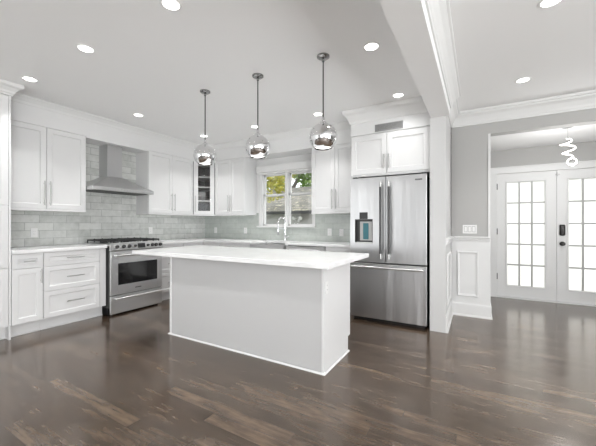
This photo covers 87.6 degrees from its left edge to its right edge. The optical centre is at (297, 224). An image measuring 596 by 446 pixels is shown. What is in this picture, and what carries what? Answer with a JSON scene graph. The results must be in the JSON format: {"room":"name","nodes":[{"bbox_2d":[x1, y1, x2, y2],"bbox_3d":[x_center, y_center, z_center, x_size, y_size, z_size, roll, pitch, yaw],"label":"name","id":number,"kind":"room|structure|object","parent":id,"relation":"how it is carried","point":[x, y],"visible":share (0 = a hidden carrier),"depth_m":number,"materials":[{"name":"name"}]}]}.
{"room":"kitchen","nodes":[
{"label":"kitchen","id":0,"kind":"room"},
{"bbox_2d":[11,143,204,246],"bbox_3d":[-4.128,-0.130,2.770,0.160,2.700,8.870,0,0,30],"label":"wall","id":1,"kind":"structure","parent":0,"point":[106,216],"depth_m":4.63,"materials":[{"name":"grey tile"}]},
{"bbox_2d":[31,228,37,236],"bbox_3d":[-3.350,0.108,3.949,0.008,0.115,0.072,0,0,30],"label":"wall outlet","id":2,"kind":"object","parent":1,"relation":"attached to","point":[34,231],"visible":1,"depth_m":3.95,"materials":[{"name":"white plastic"}]},
{"bbox_2d":[11,120,85,211],"bbox_3d":[-3.188,-0.672,3.876,0.372,1.022,0.863,0,0,30],"label":"upper cabinet","id":3,"kind":"object","parent":1,"relation":"attached to","point":[48,165],"visible":0.84,"depth_m":3.80,"materials":[{"name":"white paint"}]},
{"bbox_2d":[86,144,153,195],"bbox_3d":[-2.692,-0.813,4.616,0.477,0.702,0.903,0,0,30],"label":"range hood","id":4,"kind":"object","parent":1,"relation":"attached to","point":[110,180],"visible":0.92,"depth_m":4.57,"materials":[{"name":"silver metal"}]},
{"bbox_2d":[11,101,256,160],"bbox_3d":[-2.167,-1.331,4.686,1.340,0.296,3.290,0,0,30],"label":"trim","id":5,"kind":"structure","parent":1,"relation":"attached to","point":[20,112],"depth_m":4.34,"materials":[{"name":"white paint"}]},
{"bbox_2d":[136,151,192,215],"bbox_3d":[-2.291,-0.672,5.431,0.372,1.022,0.900,0,0,30],"label":"upper cabinet","id":6,"kind":"object","parent":1,"relation":"attached to","point":[170,178],"visible":0.99,"depth_m":5.23,"materials":[{"name":"white paint"}]},
{"bbox_2d":[86,136,148,152],"bbox_3d":[-2.745,-1.175,4.646,0.300,0.019,0.912,0,0,30],"label":"valance","id":7,"kind":"object","parent":6,"relation":"attached to","point":[90,140],"visible":0.71,"depth_m":4.54,"materials":[{"name":"white paint"}]},
{"bbox_2d":[0,297,595,445],"bbox_3d":[0.358,1.270,1.121,9.700,0.100,10.500,0,0,30],"label":"floor","id":8,"kind":"structure","parent":0,"point":[525,375],"depth_m":2.33,"materials":[{"name":"brown wood"}]},
{"bbox_2d":[0,78,23,339],"bbox_3d":[-3.463,-0.130,3.076,0.697,2.699,0.965,0,0,30],"label":"pantry cabinet","id":9,"kind":"object","parent":8,"relation":"on","point":[8,89],"visible":1,"depth_m":3.25,"materials":[{"name":"white paint"}]},
{"bbox_2d":[11,252,42,336],"bbox_3d":[-3.209,0.768,3.553,0.637,0.904,0.283,0,0,30],"label":"base cabinet","id":10,"kind":"object","parent":8,"relation":"on","point":[26,268],"visible":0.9,"depth_m":3.42,"materials":[{"name":"white paint"}]},
{"bbox_2d":[40,248,105,329],"bbox_3d":[-2.967,0.768,3.974,0.635,0.904,0.684,0,0,30],"label":"base cabinet","id":11,"kind":"object","parent":8,"relation":"on","point":[74,281],"visible":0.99,"depth_m":3.81,"materials":[{"name":"white paint"}]},
{"bbox_2d":[11,244,106,253],"bbox_3d":[-3.042,0.296,3.858,0.630,0.035,0.976,0,0,30],"label":"countertop","id":12,"kind":"structure","parent":11,"relation":"on","point":[32,249],"depth_m":3.74,"materials":[{"name":"white stone"}]},
{"bbox_2d":[84,237,162,315],"bbox_3d":[-2.538,0.713,4.583,0.742,1.014,0.776,0,0,30],"label":"range","id":13,"kind":"object","parent":8,"relation":"on","point":[133,281],"visible":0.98,"depth_m":4.35,"materials":[{"name":"grey metal"}]},
{"bbox_2d":[84,241,139,245],"bbox_3d":[-2.566,0.278,4.599,0.677,0.020,0.776,0,0,30],"label":"cooktop","id":14,"kind":"object","parent":13,"relation":"in","point":[133,243],"depth_m":4.33,"materials":[{"name":"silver metal"}]},
{"bbox_2d":[161,243,182,300],"bbox_3d":[-2.282,0.768,5.160,0.635,0.904,0.465,0,0,30],"label":"base cabinet","id":15,"kind":"object","parent":8,"relation":"on","point":[165,286],"visible":0.2,"depth_m":4.95,"materials":[{"name":"white paint"}]},
{"bbox_2d":[151,238,349,247],"bbox_3d":[-0.815,0.296,4.917,3.430,0.035,1.517,0,0,30],"label":"countertop","id":16,"kind":"structure","parent":15,"relation":"on","point":[221,240],"depth_m":5.17,"materials":[{"name":"white stone"}]},
{"bbox_2d":[250,242,285,248],"bbox_3d":[-0.374,0.432,5.066,0.662,0.231,0.471,0,0,30],"label":"sink","id":17,"kind":"object","parent":16,"relation":"in","point":[267,245],"visible":0.22,"depth_m":4.91,"materials":[{"name":"silver metal"}]},
{"bbox_2d":[277,217,288,240],"bbox_3d":[-0.270,0.074,5.291,0.214,0.410,0.118,0,0,-26],"label":"faucet","id":18,"kind":"object","parent":16,"relation":"on","point":[279,218],"visible":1,"depth_m":5.31,"materials":[{"name":"silver metal"}]},
{"bbox_2d":[183,242,220,246],"bbox_3d":[-1.741,0.768,5.722,1.018,0.904,1.046,0,0,30],"label":"base cabinet","id":19,"kind":"object","parent":8,"relation":"on","point":[193,243],"visible":0.06,"depth_m":5.46,"materials":[{"name":"white paint"}]},
{"bbox_2d":[221,243,249,247],"bbox_3d":[-0.921,0.768,5.476,0.646,0.904,0.637,0,0,30],"label":"base cabinet","id":20,"kind":"object","parent":8,"relation":"on","point":[222,244],"visible":0.02,"depth_m":5.22,"materials":[{"name":"white paint"}]},
{"bbox_2d":[168,257,349,375],"bbox_3d":[-0.462,0.783,3.255,1.925,0.873,0.625,0,0,30],"label":"kitchen island","id":21,"kind":"object","parent":8,"relation":"on","point":[284,315],"visible":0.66,"depth_m":2.86,"materials":[{"name":"white paint"}]},
{"bbox_2d":[132,245,368,268],"bbox_3d":[-0.592,0.325,3.439,2.495,0.040,1.035,0,0,30],"label":"island countertop","id":22,"kind":"structure","parent":21,"relation":"on","point":[279,257],"depth_m":3.09,"materials":[{"name":"white stone"}]},
{"bbox_2d":[325,281,327,293],"bbox_3d":[0.240,0.525,2.577,0.008,0.100,0.050,0,0,30],"label":"wall outlet","id":23,"kind":"object","parent":21,"relation":"attached to","point":[326,283],"visible":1,"depth_m":2.56,"materials":[{"name":"white plastic"}]},
{"bbox_2d":[287,245,325,250],"bbox_3d":[0.241,0.767,4.783,0.634,0.895,0.636,0,0,30],"label":"dishwasher","id":24,"kind":"object","parent":8,"relation":"on","point":[289,247],"visible":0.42,"depth_m":4.53,"materials":[{"name":"grey metal"}]},
{"bbox_2d":[326,247,349,251],"bbox_3d":[0.708,0.768,4.535,0.415,0.904,0.637,0,0,30],"label":"base cabinet","id":25,"kind":"object","parent":8,"relation":"on","point":[330,249],"visible":0.03,"depth_m":4.30,"materials":[{"name":"white paint"}]},
{"bbox_2d":[350,172,429,328],"bbox_3d":[1.250,0.308,4.099,0.923,1.824,0.830,0,0,30],"label":"fridge","id":26,"kind":"object","parent":8,"relation":"on","point":[390,215],"visible":0.98,"depth_m":3.76,"materials":[{"name":"grey metal"}]},
{"bbox_2d":[496,296,595,306],"bbox_3d":[4.054,1.211,4.882,1.590,0.018,0.170,0,0,30],"label":"threshold","id":27,"kind":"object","parent":8,"relation":"on","point":[496,296],"depth_m":4.88,"materials":[{"name":"white paint"}]},
{"bbox_2d":[0,0,595,144],"bbox_3d":[-0.021,-1.540,0.463,9.700,0.120,8.980,0,0,30],"label":"ceiling","id":28,"kind":"structure","parent":0,"point":[151,60],"depth_m":2.74,"materials":[{"name":"white paint"}]},
{"bbox_2d":[21,76,38,81],"bbox_3d":[-2.732,-1.478,3.168,0.140,0.005,0.140,0,0,30],"label":"recessed light","id":29,"kind":"object","parent":28,"relation":"in","point":[27,78],"visible":1,"depth_m":3.17,"materials":[{"name":"white"}]},
{"bbox_2d":[76,44,95,52],"bbox_3d":[-1.788,-1.478,2.620,0.140,0.005,0.140,0,0,30],"label":"recessed light","id":30,"kind":"object","parent":28,"relation":"in","point":[82,47],"visible":1,"depth_m":2.61,"materials":[{"name":"white"}]},
{"bbox_2d":[133,113,143,116],"bbox_3d":[-2.160,-1.478,4.211,0.140,0.005,0.140,0,0,30],"label":"recessed light","id":31,"kind":"object","parent":28,"relation":"in","point":[134,114],"visible":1,"depth_m":4.22,"materials":[{"name":"white"}]},
{"bbox_2d":[160,0,181,11],"bbox_3d":[-0.854,-1.478,2.090,0.140,0.005,0.140,0,0,30],"label":"recessed light","id":32,"kind":"object","parent":28,"relation":"in","point":[171,5],"visible":1,"depth_m":2.10,"materials":[{"name":"white plastic"}]},
{"bbox_2d":[11,93,350,149],"bbox_3d":[-1.194,-1.435,3.928,3.104,0.090,2.950,0,0,30],"label":"trim","id":33,"kind":"structure","parent":28,"relation":"attached to","point":[19,98],"depth_m":4.57,"materials":[{"name":"white paint"}]},
{"bbox_2d":[193,89,216,165],"bbox_3d":[-1.033,-1.073,3.460,0.250,0.814,0.250,0,0,30],"label":"pendant light","id":34,"kind":"object","parent":28,"relation":"hanging from","point":[204,154],"visible":1,"depth_m":3.38,"materials":[{"name":"silver metal"}]},
{"bbox_2d":[245,73,269,158],"bbox_3d":[-0.399,-1.073,3.094,0.250,0.814,0.250,0,0,30],"label":"pendant light","id":35,"kind":"object","parent":28,"relation":"hanging from","point":[257,146],"visible":1,"depth_m":3.02,"materials":[{"name":"silver metal"}]},
{"bbox_2d":[313,112,322,115],"bbox_3d":[0.268,-1.478,4.173,0.140,0.005,0.140,0,0,30],"label":"recessed light","id":36,"kind":"object","parent":28,"relation":"in","point":[315,113],"visible":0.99,"depth_m":4.18,"materials":[{"name":"white"}]},
{"bbox_2d":[309,53,336,150],"bbox_3d":[0.222,-1.073,2.736,0.250,0.814,0.250,0,0,30],"label":"pendant light","id":37,"kind":"object","parent":28,"relation":"hanging from","point":[323,136],"visible":1,"depth_m":2.66,"materials":[{"name":"silver metal"}]},
{"bbox_2d":[316,146,330,148],"bbox_3d":[0.222,-0.682,2.736,0.154,0.010,0.154,0,0,30],"label":"diffuser","id":38,"kind":"object","parent":37,"relation":"attached to","point":[317,147],"depth_m":2.74,"materials":[{"name":"white glass"}]},
{"bbox_2d":[363,42,379,51],"bbox_3d":[0.612,-1.478,2.589,0.140,0.005,0.140,0,0,30],"label":"recessed light","id":39,"kind":"object","parent":28,"relation":"in","point":[370,46],"visible":1,"depth_m":2.58,"materials":[{"name":"white"}]},
{"bbox_2d":[392,93,404,97],"bbox_3d":[1.148,-1.478,3.563,0.140,0.005,0.140,0,0,30],"label":"recessed light","id":40,"kind":"object","parent":28,"relation":"in","point":[396,95],"visible":1,"depth_m":3.56,"materials":[{"name":"white"}]},
{"bbox_2d":[379,0,449,117],"bbox_3d":[-0.350,-1.350,0.127,0.197,0.260,7.870,0,0,30],"label":"ceiling beam","id":41,"kind":"structure","parent":28,"relation":"attached to","point":[408,20],"depth_m":2.16,"materials":[{"name":"white paint"}]},
{"bbox_2d":[515,77,530,82],"bbox_3d":[2.308,-1.478,3.189,0.140,0.005,0.140,0,0,30],"label":"recessed light","id":42,"kind":"object","parent":28,"relation":"in","point":[524,79],"visible":1,"depth_m":3.18,"materials":[{"name":"white"}]},
{"bbox_2d":[538,0,562,8],"bbox_3d":[1.677,-1.478,2.061,0.140,0.005,0.140,0,0,30],"label":"recessed light","id":43,"kind":"object","parent":28,"relation":"in","point":[543,4],"visible":1,"depth_m":2.08,"materials":[{"name":"white"}]},
{"bbox_2d":[205,108,595,242],"bbox_3d":[2.239,-0.130,4.169,9.490,2.700,0.240,0,0,30],"label":"wall","id":44,"kind":"structure","parent":0,"point":[469,144],"depth_m":4.16,"materials":[{"name":"grey paint"}]},
{"bbox_2d":[187,160,214,215],"bbox_3d":[-1.811,-0.672,6.020,0.600,1.022,0.600,0,0,30],"label":"upper cabinet","id":45,"kind":"object","parent":44,"relation":"attached to","point":[203,176],"visible":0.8,"depth_m":5.84,"materials":[{"name":"white paint"}]},
{"bbox_2d":[198,176,209,181],"bbox_3d":[-1.814,-0.885,6.024,0.565,0.018,0.570,0,0,30],"label":"shelf","id":46,"kind":"object","parent":45,"relation":"attached to","point":[200,178],"depth_m":6.08,"materials":[{"name":"white paint"}]},
{"bbox_2d":[198,186,209,190],"bbox_3d":[-1.814,-0.695,6.024,0.565,0.018,0.570,0,0,30],"label":"shelf","id":47,"kind":"object","parent":45,"relation":"attached to","point":[199,188],"depth_m":5.96,"materials":[{"name":"white paint"}]},
{"bbox_2d":[198,200,209,203],"bbox_3d":[-1.814,-0.435,6.024,0.565,0.018,0.570,0,0,30],"label":"shelf","id":48,"kind":"object","parent":45,"relation":"attached to","point":[199,201],"depth_m":6.08,"materials":[{"name":"white paint"}]},
{"bbox_2d":[215,157,256,215],"bbox_3d":[-1.175,-0.672,5.793,0.724,1.022,0.372,0,0,30],"label":"upper cabinet","id":49,"kind":"object","parent":44,"relation":"attached to","point":[235,179],"visible":1,"depth_m":5.64,"materials":[{"name":"white paint"}]},
{"bbox_2d":[205,213,349,241],"bbox_3d":[-0.433,0.037,5.579,3.430,0.495,0.010,0,0,30],"label":"tile backsplash","id":50,"kind":"structure","parent":44,"relation":"attached to","point":[230,227],"depth_m":5.57,"materials":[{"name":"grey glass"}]},
{"bbox_2d":[256,169,315,227],"bbox_3d":[-0.198,-0.463,5.487,1.210,1.035,0.175,0,0,30],"label":"window","id":51,"kind":"structure","parent":44,"relation":"in","point":[288,175],"depth_m":5.50,"materials":[{"name":"white paint"}]},
{"bbox_2d":[256,160,311,174],"bbox_3d":[-0.230,-0.983,5.402,1.200,0.145,0.068,0,0,30],"label":"roller blind","id":52,"kind":"object","parent":51,"relation":"attached to","point":[302,165],"visible":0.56,"depth_m":5.37,"materials":[{"name":"white fabric"}]},
{"bbox_2d":[245,128,351,159],"bbox_3d":[0.062,-1.331,5.103,2.104,0.296,0.340,0,0,30],"label":"trim","id":53,"kind":"structure","parent":44,"relation":"attached to","point":[301,145],"depth_m":5.01,"materials":[{"name":"white paint"}]},
{"bbox_2d":[328,228,331,235],"bbox_3d":[0.510,0.125,5.024,0.072,0.115,0.008,0,0,30],"label":"wall outlet","id":54,"kind":"object","parent":44,"relation":"attached to","point":[329,229],"visible":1,"depth_m":5.02,"materials":[{"name":"white plastic"}]},
{"bbox_2d":[311,143,352,213],"bbox_3d":[0.622,-0.672,4.755,0.785,1.022,0.372,0,0,30],"label":"upper cabinet","id":55,"kind":"object","parent":44,"relation":"attached to","point":[331,169],"visible":0.8,"depth_m":4.64,"materials":[{"name":"white paint"}]},
{"bbox_2d":[339,229,343,235],"bbox_3d":[0.688,0.130,4.921,0.072,0.115,0.008,0,0,30],"label":"wall outlet","id":56,"kind":"object","parent":44,"relation":"attached to","point":[341,231],"visible":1,"depth_m":4.92,"materials":[{"name":"white plastic"}]},
{"bbox_2d":[342,96,427,124],"bbox_3d":[1.236,-1.395,4.152,1.062,0.170,0.812,0,0,30],"label":"trim","id":57,"kind":"structure","parent":44,"relation":"attached to","point":[414,105],"depth_m":3.82,"materials":[{"name":"white paint"}]},
{"bbox_2d":[375,120,402,131],"bbox_3d":[1.122,-1.213,3.851,0.343,0.090,0.008,0,0,30],"label":"air vent","id":58,"kind":"object","parent":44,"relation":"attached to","point":[398,124],"visible":1,"depth_m":3.85,"materials":[{"name":"grey metal"}]},
{"bbox_2d":[351,112,429,136],"bbox_3d":[1.299,-1.317,4.169,0.970,0.324,0.720,0,0,30],"label":"trim","id":59,"kind":"structure","parent":44,"relation":"attached to","point":[421,119],"depth_m":3.82,"materials":[{"name":"white paint"}]},
{"bbox_2d":[351,126,429,177],"bbox_3d":[1.288,-0.884,4.151,0.966,0.538,0.751,0,0,30],"label":"upper cabinet","id":60,"kind":"object","parent":44,"relation":"attached to","point":[406,151],"visible":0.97,"depth_m":3.84,"materials":[{"name":"white paint"}]},
{"bbox_2d":[447,252,451,305],"bbox_3d":[1.873,0.656,3.849,0.016,0.597,0.500,0,0,30],"label":"trim","id":61,"kind":"structure","parent":44,"relation":"attached to","point":[449,253],"depth_m":3.74,"materials":[{"name":"white paint"}]},
{"bbox_2d":[457,251,477,297],"bbox_3d":[2.243,0.656,4.116,0.250,0.597,0.016,0,0,30],"label":"trim","id":62,"kind":"structure","parent":44,"relation":"attached to","point":[458,252],"depth_m":4.11,"materials":[{"name":"white paint"}]},
{"bbox_2d":[446,236,489,244],"bbox_3d":[2.065,0.198,3.747,0.450,0.075,0.846,0,0,30],"label":"trim","id":63,"kind":"structure","parent":44,"relation":"attached to","point":[450,239],"depth_m":4.08,"materials":[{"name":"white paint"}]},
{"bbox_2d":[451,242,487,303],"bbox_3d":[2.275,0.720,4.110,0.450,1.000,0.006,0,0,30],"label":"wainscoting","id":64,"kind":"structure","parent":44,"relation":"attached to","point":[467,261],"depth_m":4.11,"materials":[{"name":"white paint"}]},
{"bbox_2d":[446,300,492,332],"bbox_3d":[2.450,1.123,4.388,0.476,0.195,2.350,0,0,30],"label":"baseboard","id":65,"kind":"structure","parent":44,"relation":"attached to","point":[460,308],"depth_m":4.06,"materials":[{"name":"white paint"}]},
{"bbox_2d":[463,225,476,233],"bbox_3d":[2.269,0.065,4.110,0.165,0.115,0.012,0,0,30],"label":"wall switch","id":66,"kind":"object","parent":44,"relation":"attached to","point":[467,229],"visible":1,"depth_m":4.11,"materials":[{"name":"white plastic"}]},
{"bbox_2d":[488,133,490,303],"bbox_3d":[2.461,-0.070,3.999,0.027,2.190,0.012,0,0,30],"label":"trim","id":67,"kind":"structure","parent":44,"relation":"attached to","point":[489,135],"depth_m":3.99,"materials":[{"name":"white paint"}]},
{"bbox_2d":[424,0,595,127],"bbox_3d":[1.989,-1.393,-0.744,4.810,0.175,8.700,0,0,30],"label":"trim","id":68,"kind":"structure","parent":44,"relation":"attached to","point":[439,14],"depth_m":3.52,"materials":[{"name":"white paint"}]},
{"bbox_2d":[430,116,450,332],"bbox_3d":[1.778,-0.130,3.864,0.165,2.700,0.770,0,0,30],"label":"wall pillar","id":69,"kind":"structure","parent":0,"point":[440,128],"depth_m":3.55,"materials":[{"name":"white paint"}]},
{"bbox_2d":[491,141,595,167],"bbox_3d":[4.133,-0.007,4.859,2.500,2.455,0.150,0,0,30],"label":"wall","id":70,"kind":"structure","parent":0,"point":[584,151],"depth_m":4.92,"materials":[{"name":"grey paint"}]},
{"bbox_2d":[497,171,555,300],"bbox_3d":[3.689,0.180,5.052,0.788,2.036,0.058,0,0,30],"label":"door","id":71,"kind":"structure","parent":70,"relation":"in","point":[526,202],"depth_m":5.05,"materials":[{"name":"white paint"}]},
{"bbox_2d":[507,181,544,286],"bbox_3d":[3.694,0.158,5.050,0.498,1.695,0.030,0,0,30],"label":"window panes","id":72,"kind":"object","parent":71,"relation":"attached to","point":[525,199],"depth_m":5.05,"materials":[{"name":"white"}]},
{"bbox_2d":[491,160,595,296],"bbox_3d":[4.053,0.135,4.880,1.780,2.170,0.174,0,0,30],"label":"trim","id":73,"kind":"structure","parent":70,"relation":"attached to","point":[590,163],"depth_m":5.21,"materials":[{"name":"white paint"}]},
{"bbox_2d":[555,168,595,304],"bbox_3d":[4.356,0.180,4.635,0.811,2.036,0.114,0,0,30],"label":"door","id":74,"kind":"structure","parent":70,"relation":"in","point":[575,188],"depth_m":4.74,"materials":[{"name":"white paint"}]},
{"bbox_2d":[569,179,595,290],"bbox_3d":[4.376,0.158,4.656,0.506,1.695,0.030,0,0,30],"label":"window panes","id":75,"kind":"object","parent":74,"relation":"attached to","point":[582,192],"depth_m":4.70,"materials":[{"name":"white"}]},
{"bbox_2d":[491,124,595,150],"bbox_3d":[3.787,-1.335,4.309,2.350,0.200,1.550,0,0,30],"label":"ceiling","id":76,"kind":"structure","parent":0,"point":[584,133],"depth_m":4.48,"materials":[{"name":"white paint"}]},
{"bbox_2d":[559,127,576,164],"bbox_3d":[3.363,-0.985,3.879,0.150,0.500,0.159,0,0,-37],"label":"pendant light","id":77,"kind":"object","parent":76,"relation":"hanging from","point":[566,138],"visible":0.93,"depth_m":3.88,"materials":[{"name":"silver metal"}]},
{"label":"outside","id":78,"kind":"structure","parent":0,"visible":0},
{"bbox_3d":[2.500,1.620,4.330,60.000,0.200,70.000,0,0,30],"label":"ground","id":79,"kind":"structure","parent":78,"visible":0},
{"bbox_2d":[266,174,295,202],"bbox_3d":[-1.145,-0.321,8.623,2.452,3.702,1.421,0,0,30],"label":"tree","id":80,"kind":"object","parent":79,"relation":"on","point":[277,181],"visible":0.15,"depth_m":8.31,"materials":[{"name":"yellow plant"}]},
{"bbox_2d":[266,186,311,223],"bbox_3d":[0.321,0.060,10.057,10.900,2.920,3.260,0,0,30],"label":"garage","id":81,"kind":"structure","parent":79,"relation":"on","point":[301,205],"depth_m":9.08,"materials":[{"name":"grey"}]},
{"bbox_2d":[292,216,301,221],"bbox_3d":[0.001,-0.147,8.541,0.325,0.155,0.167,0,0,30],"label":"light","id":82,"kind":"object","parent":81,"relation":"attached to","point":[293,217],"visible":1,"depth_m":8.54,"materials":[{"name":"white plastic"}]},
{"bbox_2d":[267,173,311,188],"bbox_3d":[0.006,-1.237,13.184,4.787,5.525,1.871,0,0,30],"label":"tree","id":83,"kind":"object","parent":79,"relation":"on","point":[308,176],"visible":0.08,"depth_m":12.71,"materials":[{"name":"green plant"}]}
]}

